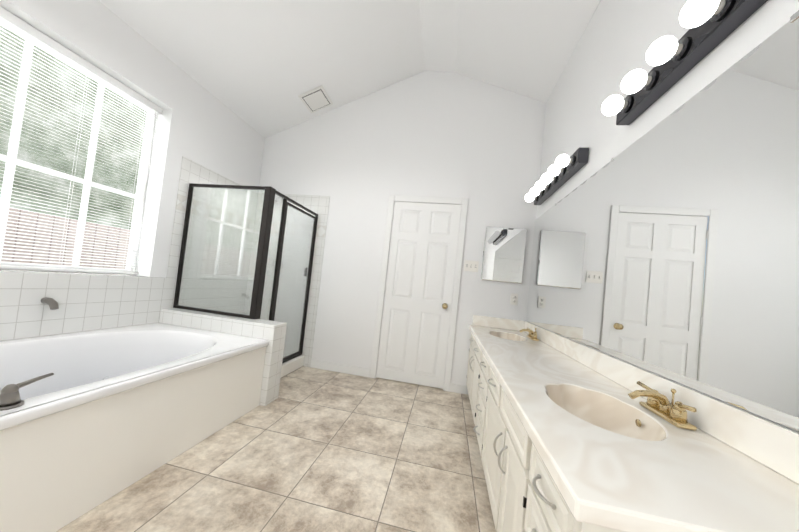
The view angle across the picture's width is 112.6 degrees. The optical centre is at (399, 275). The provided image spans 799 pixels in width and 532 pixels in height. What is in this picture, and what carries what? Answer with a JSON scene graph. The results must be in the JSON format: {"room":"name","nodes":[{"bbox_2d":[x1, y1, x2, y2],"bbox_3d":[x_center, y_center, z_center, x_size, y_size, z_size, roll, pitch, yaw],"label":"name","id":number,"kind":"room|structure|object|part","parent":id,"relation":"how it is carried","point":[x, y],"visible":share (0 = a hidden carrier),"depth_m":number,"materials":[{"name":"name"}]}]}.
{"room":"bathroom","nodes":[
{"label":"bathroom","id":0,"kind":"room"},
{"bbox_2d":[0,0,264,277],"bbox_3d":[-2.358,-0.506,1.258,0.175,2.789,4.398,6,-2,10],"label":"wall","id":1,"kind":"structure","parent":0,"point":[198,123],"depth_m":2.31,"materials":[{"name":"white paint"}]},
{"bbox_2d":[0,20,156,274],"bbox_3d":[-2.355,-0.770,1.641,0.050,1.467,1.402,6,-2,10],"label":"window unit","id":2,"kind":"structure","parent":1,"relation":"in","point":[12,149],"depth_m":1.89,"materials":[{"name":"white plastic"}]},
{"bbox_2d":[0,6,162,273],"bbox_3d":[-2.276,-0.765,1.626,0.056,1.453,1.382,6,-2,10],"label":"window blinds","id":3,"kind":"object","parent":2,"relation":"attached to","point":[27,29],"visible":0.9,"depth_m":1.81,"materials":[{"name":"white plastic"}]},
{"bbox_2d":[0,271,166,340],"bbox_3d":[-2.329,0.435,1.409,0.006,0.933,2.000,6,-2,10],"label":"wall tile","id":4,"kind":"structure","parent":1,"relation":"attached to","point":[86,302],"depth_m":1.82,"materials":[{"name":"white tile"}]},
{"bbox_2d":[163,156,258,312],"bbox_3d":[-2.005,-0.055,2.900,0.006,2.070,0.996,6,-2,10],"label":"shower wall tile","id":5,"kind":"structure","parent":1,"relation":"attached to","point":[191,171],"depth_m":2.78,"materials":[{"name":"white tile"}]},
{"bbox_2d":[56,366,495,531],"bbox_3d":[-0.770,1.055,0.975,3.339,0.001,4.558,6,-2,10],"label":"floor","id":6,"kind":"structure","parent":0,"point":[309,449],"depth_m":1.50,"materials":[{"name":"tile"}]},
{"bbox_2d":[0,297,268,531],"bbox_3d":[-1.774,0.569,1.367,1.113,0.780,1.827,6,-2,10],"label":"bathtub","id":7,"kind":"object","parent":6,"relation":"on","point":[90,420],"visible":1,"depth_m":1.35,"materials":[{"name":"white ceramic"}]},
{"bbox_2d":[159,308,286,405],"bbox_3d":[-1.593,0.682,2.348,1.140,0.655,0.170,6,-2,10],"label":"wall","id":8,"kind":"structure","parent":6,"relation":"on","point":[273,333],"depth_m":2.25,"materials":[{"name":"tile"}]},
{"bbox_2d":[173,183,317,377],"bbox_3d":[-1.557,0.011,2.852,0.893,2.028,0.911,6,-2,10],"label":"shower enclosure","id":9,"kind":"object","parent":6,"relation":"on","point":[294,361],"visible":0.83,"depth_m":2.49,"materials":[{"name":"black"}]},
{"bbox_2d":[466,327,605,531],"bbox_3d":[0.773,0.886,1.630,0.580,0.699,2.414,6,-2,10],"label":"bathroom vanity","id":10,"kind":"object","parent":6,"relation":"on","point":[524,496],"depth_m":1.01,"materials":[{"name":"beige paint"}]},
{"bbox_2d":[470,323,798,531],"bbox_3d":[0.815,0.518,1.631,0.570,0.040,2.434,6,-2,10],"label":"countertop","id":11,"kind":"structure","parent":10,"relation":"on","point":[611,480],"depth_m":0.62,"materials":[{"name":"white stone"}]},
{"bbox_2d":[494,331,529,342],"bbox_3d":[0.954,0.608,2.374,0.308,0.134,0.433,6,-2,10],"label":"sink","id":12,"kind":"object","parent":11,"relation":"in","point":[501,334],"depth_m":2.55,"materials":[{"name":"beige ceramic"}]},
{"bbox_2d":[518,327,537,338],"bbox_3d":[1.126,0.509,2.341,0.140,0.087,0.238,6,-2,10],"label":"faucet","id":13,"kind":"object","parent":11,"relation":"on","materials":[{"name":"gold metal"}]},
{"bbox_2d":[546,383,677,438],"bbox_3d":[0.698,0.536,0.953,0.308,0.134,0.433,6,-2,10],"label":"sink","id":14,"kind":"object","parent":11,"relation":"in","point":[600,408],"depth_m":1.06,"materials":[{"name":"beige ceramic"}]},
{"bbox_2d":[626,379,705,430],"bbox_3d":[0.871,0.437,0.921,0.140,0.087,0.238,6,-2,10],"label":"faucet","id":15,"kind":"object","parent":11,"relation":"on","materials":[{"name":"gold metal"}]},
{"bbox_2d":[99,0,600,137],"bbox_3d":[-0.449,-2.128,0.997,3.339,0.818,4.398,6,-2,10],"label":"ceiling","id":16,"kind":"structure","parent":0,"point":[259,66],"depth_m":2.45,"materials":[{"name":"white paint"}]},
{"bbox_2d":[298,85,332,113],"bbox_3d":[-0.960,-2.024,3.078,0.280,0.122,0.300,6,-2,10],"label":"fan","id":17,"kind":"object","parent":16,"relation":"attached to","point":[315,99],"visible":0.98,"depth_m":3.05,"materials":[{"name":"white plastic"}]},
{"bbox_2d":[258,70,545,393],"bbox_3d":[-0.193,-0.628,3.193,3.339,3.607,0.160,6,-2,10],"label":"wall","id":18,"kind":"structure","parent":0,"point":[475,142],"depth_m":3.09,"materials":[{"name":"white paint"}]},
{"bbox_2d":[243,193,329,366],"bbox_3d":[-1.422,0.018,3.295,0.958,2.070,0.006,6,-2,10],"label":"shower wall tile","id":19,"kind":"structure","parent":18,"relation":"attached to","point":[318,204],"depth_m":3.26,"materials":[{"name":"white tile"}]},
{"bbox_2d":[310,359,369,376],"bbox_3d":[-0.696,1.082,3.107,0.734,0.095,0.012,6,-2,10],"label":"baseboard","id":20,"kind":"structure","parent":18,"relation":"attached to","point":[365,372],"depth_m":3.10,"materials":[{"name":"white paint"}]},
{"bbox_2d":[370,195,467,391],"bbox_3d":[0.221,0.163,3.049,0.900,2.112,0.139,6,-2,10],"label":"door frame","id":21,"kind":"structure","parent":18,"relation":"in","point":[393,199],"depth_m":2.99,"materials":[{"name":"white paint"}]},
{"bbox_2d":[376,202,460,388],"bbox_3d":[0.203,0.189,2.983,0.764,2.028,0.106,6,-2,10],"label":"door leaf","id":22,"kind":"structure","parent":21,"relation":"attached to","point":[418,294],"depth_m":3.00,"materials":[{"name":"white paint"}]},
{"bbox_3d":[0.185,0.152,2.970,0.728,1.710,0.070,6,-2,10],"label":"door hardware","id":23,"kind":"part","parent":22,"relation":"part of","materials":[{"name":"white wood"}]},
{"bbox_2d":[464,260,478,271],"bbox_3d":[0.781,-0.101,2.901,0.150,0.120,0.013,6,-2,10],"label":"switch plate","id":24,"kind":"object","parent":18,"relation":"attached to","point":[470,266],"visible":1,"depth_m":2.90,"materials":[{"name":"white plastic"}]},
{"bbox_2d":[474,315,525,330],"bbox_3d":[1.041,0.504,2.819,0.519,0.109,0.020,6,-2,10],"label":"backsplash","id":25,"kind":"structure","parent":18,"relation":"attached to","point":[479,321],"depth_m":2.81,"materials":[{"name":"beige stone"}]},
{"bbox_2d":[481,226,526,283],"bbox_3d":[1.113,-0.223,2.845,0.422,0.582,0.017,6,-2,10],"label":"mirror","id":26,"kind":"object","parent":18,"relation":"attached to","point":[504,254],"visible":1,"depth_m":2.84,"materials":[{"name":"silver metal"}]},
{"bbox_2d":[510,293,517,304],"bbox_3d":[1.208,0.251,2.808,0.072,0.117,0.008,6,-2,10],"label":"electrical outlet plate","id":27,"kind":"object","parent":18,"relation":"attached to","point":[514,299],"visible":1,"depth_m":2.81,"materials":[{"name":"white plastic"}]},
{"bbox_2d":[527,0,798,432],"bbox_3d":[1.017,-0.371,0.645,0.001,3.188,4.398,6,-2,10],"label":"wall","id":28,"kind":"structure","parent":0,"point":[618,39],"depth_m":1.55,"materials":[{"name":"white paint"}]},
{"bbox_2d":[525,147,588,204],"bbox_3d":[1.264,-0.791,2.255,0.175,0.105,0.930,6,-2,10],"label":"vanity light","id":29,"kind":"object","parent":28,"relation":"attached to","point":[563,169],"visible":1,"depth_m":2.03,"materials":[{"name":"black metal"}]},
{"bbox_2d":[526,10,798,431],"bbox_3d":[1.163,-0.117,1.611,0.008,1.069,2.414,6,-2,10],"label":"vanity mirror","id":30,"kind":"object","parent":28,"relation":"attached to","point":[667,247],"visible":0.96,"depth_m":0.91,"materials":[{"name":"silver metal"}]},
{"bbox_2d":[526,323,798,486],"bbox_3d":[1.092,0.470,1.583,0.020,0.109,2.434,6,-2,10],"label":"backsplash","id":31,"kind":"structure","parent":28,"relation":"attached to","point":[775,446],"depth_m":0.77,"materials":[{"name":"beige stone"}]},
{"bbox_2d":[601,0,767,124],"bbox_3d":[1.027,-0.857,0.938,0.175,0.105,0.930,6,-2,10],"label":"vanity light","id":32,"kind":"object","parent":28,"relation":"attached to","point":[712,24],"visible":1,"depth_m":0.99,"materials":[{"name":"black metal"}]},
{"label":"outside","id":33,"kind":"structure","parent":0,"visible":0},
{"bbox_2d":[1,208,130,274],"bbox_3d":[-4.691,0.195,2.761,0.050,2.000,12.000,6,-2,10],"label":"fence","id":34,"kind":"object","parent":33,"point":[58,233],"depth_m":3.49,"materials":[{"name":"brown wood"}]},
{"bbox_2d":[0,25,146,229],"bbox_3d":[-6.891,-2.551,2.787,0.001,8.000,15.000,6,-2,10],"label":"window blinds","id":35,"kind":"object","parent":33,"point":[61,161],"depth_m":5.13,"materials":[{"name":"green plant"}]}
]}

